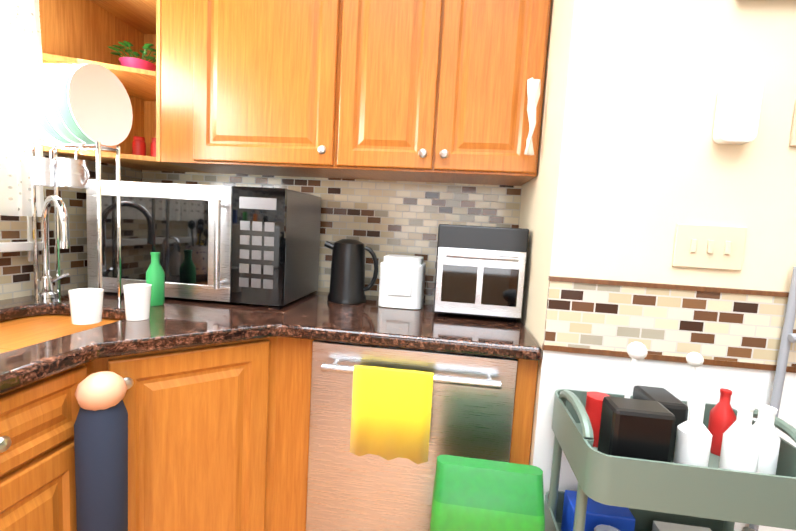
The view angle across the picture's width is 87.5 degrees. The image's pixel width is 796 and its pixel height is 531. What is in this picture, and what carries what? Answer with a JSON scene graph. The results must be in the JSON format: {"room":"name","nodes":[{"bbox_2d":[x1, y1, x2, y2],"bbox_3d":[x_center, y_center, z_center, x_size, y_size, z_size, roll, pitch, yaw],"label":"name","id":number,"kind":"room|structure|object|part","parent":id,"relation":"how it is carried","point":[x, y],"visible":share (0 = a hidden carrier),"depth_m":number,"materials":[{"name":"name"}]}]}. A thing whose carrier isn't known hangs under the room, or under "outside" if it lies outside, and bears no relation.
{"room":"kitchen","nodes":[
{"label":"kitchen","id":0,"kind":"room"},
{"bbox_2d":[519,0,795,464],"bbox_3d":[0.903,-0.166,1.390,0.870,2.620,0.630,4,6,7],"label":"wall","id":1,"kind":"structure","parent":0,"point":[636,164],"depth_m":1.09,"materials":[{"name":"white paint"}]},
{"bbox_2d":[335,0,550,185],"bbox_3d":[0.169,-0.796,1.572,0.706,0.916,0.350,4,6,7],"label":"upper cabinet","id":2,"kind":"object","parent":1,"relation":"attached to","point":[417,90],"depth_m":1.42,"materials":[{"name":"brown wood"}]},
{"bbox_2d":[524,77,540,154],"bbox_3d":[0.431,-0.479,1.341,0.044,0.243,0.037,4,6,7],"label":"hanging towel","id":3,"kind":"object","parent":2,"relation":"hanging from","point":[533,89],"visible":0.96,"depth_m":1.33,"materials":[{"name":"white fabric"}]},
{"bbox_2d":[532,350,795,530],"bbox_3d":[0.859,0.679,1.467,0.878,0.920,0.638,4,6,7],"label":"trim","id":4,"kind":"structure","parent":1,"relation":"attached to","point":[585,372],"depth_m":1.14,"materials":[{"name":"white paint"}]},
{"bbox_2d":[542,276,795,372],"bbox_3d":[0.844,0.162,1.100,0.874,0.207,0.016,4,6,7],"label":"trim","id":5,"kind":"structure","parent":1,"relation":"attached to","point":[769,367],"depth_m":1.11,"materials":[{"name":"brown wood"}]},
{"bbox_2d":[543,281,795,366],"bbox_3d":[0.844,0.160,1.102,0.870,0.180,0.012,4,6,7],"label":"tile backsplash","id":6,"kind":"structure","parent":1,"relation":"attached to","point":[718,326],"depth_m":1.11,"materials":[{"name":"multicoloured tile"}]},
{"bbox_2d":[672,224,746,270],"bbox_3d":[0.814,-0.048,1.086,0.167,0.113,0.013,4,6,7],"label":"switch plate","id":7,"kind":"object","parent":1,"relation":"attached to","point":[710,247],"depth_m":1.09,"materials":[{"name":"beige plastic"}]},
{"bbox_2d":[713,80,763,144],"bbox_3d":[0.850,-0.382,1.041,0.086,0.150,0.034,4,6,7],"label":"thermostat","id":8,"kind":"object","parent":1,"relation":"attached to","point":[737,113],"visible":1,"depth_m":1.03,"materials":[{"name":"white plastic"}]},
{"bbox_2d":[789,102,795,145],"bbox_3d":[1.024,-0.355,1.031,0.075,0.117,0.013,4,6,7],"label":"switch plate","id":9,"kind":"object","parent":1,"relation":"attached to","point":[793,132],"depth_m":1.04,"materials":[{"name":"beige plastic"}]},
{"bbox_3d":[0.110,1.369,-0.808,3.800,0.100,5.690,4,6,7],"label":"floor","id":10,"kind":"structure","parent":0,"visible":0},
{"bbox_2d":[0,195,328,530],"bbox_3d":[-0.885,0.447,1.066,0.990,1.266,1.843,4,6,7],"label":"base cabinet","id":11,"kind":"object","parent":10,"relation":"on","point":[216,399],"depth_m":1.12,"materials":[{"name":"brown wood"}]},
{"bbox_2d":[0,195,70,320],"bbox_3d":[-1.169,-0.045,1.253,0.192,0.355,0.408,4,6,7],"label":"faucet","id":12,"kind":"object","parent":11,"relation":"on","point":[48,298],"depth_m":1.39,"materials":[{"name":"silver metal"}]},
{"bbox_2d":[14,63,132,300],"bbox_3d":[-1.073,-0.265,1.391,0.257,0.775,0.250,4,6,7],"label":"dish rack","id":13,"kind":"object","parent":11,"relation":"on","point":[78,107],"visible":1,"depth_m":1.32,"materials":[{"name":"silver metal"}]},
{"bbox_2d":[74,371,127,530],"bbox_3d":[-0.697,0.491,0.982,0.107,0.495,0.103,4,6,7],"label":"holder","id":14,"kind":"object","parent":11,"relation":"hanging from","point":[101,447],"visible":0.98,"depth_m":0.94,"materials":[{"name":"blue fabric"}]},
{"bbox_2d":[146,252,164,305],"bbox_3d":[-0.830,0.045,1.422,0.056,0.180,0.056,4,6,7],"label":"bottle","id":15,"kind":"object","parent":11,"relation":"on","point":[155,275],"visible":0.88,"depth_m":1.41,"materials":[{"name":"green glass"}]},
{"bbox_2d":[86,180,320,306],"bbox_3d":[-0.750,-0.095,1.663,0.760,0.421,0.440,4,6,7],"label":"microwave","id":16,"kind":"object","parent":11,"relation":"on","point":[249,245],"visible":0.79,"depth_m":1.49,"materials":[{"name":"silver metal"}]},
{"bbox_2d":[324,239,377,303],"bbox_3d":[-0.190,0.019,1.689,0.224,0.252,0.156,4,6,7],"label":"kettle","id":17,"kind":"object","parent":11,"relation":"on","point":[347,281],"visible":1,"depth_m":1.64,"materials":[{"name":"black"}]},
{"bbox_2d":[232,295,541,530],"bbox_3d":[-0.121,0.633,1.435,1.056,0.910,0.948,4,6,7],"label":"base cabinet","id":18,"kind":"object","parent":10,"relation":"on","point":[271,380],"depth_m":1.30,"materials":[{"name":"brown wood"}]},
{"bbox_2d":[378,254,425,309],"bbox_3d":[0.019,0.061,1.672,0.170,0.195,0.186,4,6,7],"label":"toaster","id":19,"kind":"object","parent":18,"relation":"on","point":[402,282],"visible":1,"depth_m":1.59,"materials":[{"name":"white plastic"}]},
{"bbox_2d":[433,224,528,320],"bbox_3d":[0.304,0.017,1.581,0.310,0.330,0.343,4,6,7],"label":"air fryer oven","id":20,"kind":"object","parent":18,"relation":"on","point":[480,271],"visible":1,"depth_m":1.44,"materials":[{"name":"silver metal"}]},
{"bbox_3d":[0.283,0.070,1.445,0.260,0.130,0.003,4,6,7],"label":"glass","id":21,"kind":"part","parent":20,"relation":"part of","materials":[{"name":"black glass"}]},
{"bbox_2d":[306,340,517,530],"bbox_3d":[0.053,0.654,1.544,0.612,0.865,0.675,4,6,7],"label":"dishwasher","id":22,"kind":"object","parent":10,"relation":"on","point":[388,426],"visible":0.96,"depth_m":1.24,"materials":[{"name":"silver metal"}]},
{"bbox_2d":[349,364,433,464],"bbox_3d":[-0.019,0.431,1.211,0.230,0.269,0.039,4,6,7],"label":"towel","id":23,"kind":"object","parent":22,"relation":"hanging from","point":[392,408],"depth_m":1.19,"materials":[{"name":"yellow fabric"}]},
{"bbox_2d":[544,342,795,530],"bbox_3d":[0.618,0.680,0.992,0.468,0.980,0.350,4,6,7],"label":"utility cart","id":24,"kind":"object","parent":10,"relation":"on","point":[644,458],"visible":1,"depth_m":0.85,"materials":[{"name":"grey metal"}]},
{"bbox_2d":[749,267,795,530],"bbox_3d":[1.052,0.602,1.021,0.360,1.180,0.165,4,6,7],"label":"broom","id":25,"kind":"object","parent":10,"relation":"on","point":[788,337],"visible":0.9,"depth_m":1.06,"materials":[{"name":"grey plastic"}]},
{"bbox_3d":[0.189,0.995,1.042,0.333,0.300,0.220,4,6,7],"label":"step stool","id":26,"kind":"object","parent":10,"relation":"on","visible":0},
{"bbox_2d":[430,455,544,530],"bbox_3d":[0.208,0.660,1.014,0.261,0.368,0.145,4,6,7],"label":"trash can","id":27,"kind":"object","parent":26,"relation":"on","point":[472,494],"visible":1,"depth_m":0.96,"materials":[{"name":"green plastic"}]},
{"bbox_3d":[-1.636,-0.106,-0.707,0.120,2.620,5.690,4,6,7],"label":"wall","id":28,"kind":"structure","parent":0,"visible":0},
{"bbox_2d":[0,12,40,261],"bbox_3d":[-1.352,-0.551,1.054,0.140,1.140,0.780,4,6,7],"label":"window","id":29,"kind":"structure","parent":28,"relation":"in","point":[16,246],"depth_m":1.42,"materials":[{"name":"white"}]},
{"bbox_2d":[0,151,143,299],"bbox_3d":[-1.521,0.006,-0.257,0.008,0.515,4.550,4,6,7],"label":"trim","id":30,"kind":"structure","parent":28,"relation":"attached to","point":[16,272],"depth_m":1.56,"materials":[{"name":"tile"}]},
{"bbox_2d":[147,0,350,178],"bbox_3d":[-0.531,-0.843,1.661,0.708,0.916,0.350,4,6,7],"label":"upper cabinet","id":31,"kind":"object","parent":28,"relation":"attached to","point":[248,87],"depth_m":1.51,"materials":[{"name":"brown wood"}]},
{"bbox_2d":[107,41,155,70],"bbox_3d":[-1.042,-0.812,1.657,0.203,0.129,0.184,4,6,7],"label":"pot","id":32,"kind":"object","parent":31,"relation":"on","point":[133,62],"visible":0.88,"depth_m":1.62,"materials":[{"name":"red"}]},
{"bbox_2d":[132,136,144,155],"bbox_3d":[-1.119,-0.501,1.797,0.050,0.105,0.050,2,6,-8],"label":"jar","id":33,"kind":"object","parent":31,"relation":"on","point":[138,145],"depth_m":1.78,"materials":[{"name":"red"}]},
{"bbox_2d":[145,138,155,156],"bbox_3d":[-1.047,-0.498,1.808,0.050,0.105,0.050,2,6,-8],"label":"jar","id":34,"kind":"object","parent":31,"relation":"on","point":[153,140],"depth_m":1.78,"materials":[{"name":"red"}]},
{"bbox_2d":[144,170,521,299],"bbox_3d":[-0.346,-0.134,1.874,1.720,0.515,0.008,4,6,7],"label":"tile backsplash","id":35,"kind":"structure","parent":28,"relation":"attached to","point":[381,219],"depth_m":1.83,"materials":[{"name":"tile"}]},
{"bbox_3d":[-1.254,-1.127,0.982,0.074,0.028,0.794,4,6,7],"label":"curtain rod","id":36,"kind":"object","parent":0,"visible":0},
{"bbox_2d":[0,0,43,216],"bbox_3d":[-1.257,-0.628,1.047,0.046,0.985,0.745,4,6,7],"label":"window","id":37,"kind":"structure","parent":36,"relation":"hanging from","point":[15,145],"depth_m":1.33,"materials":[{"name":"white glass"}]}
]}

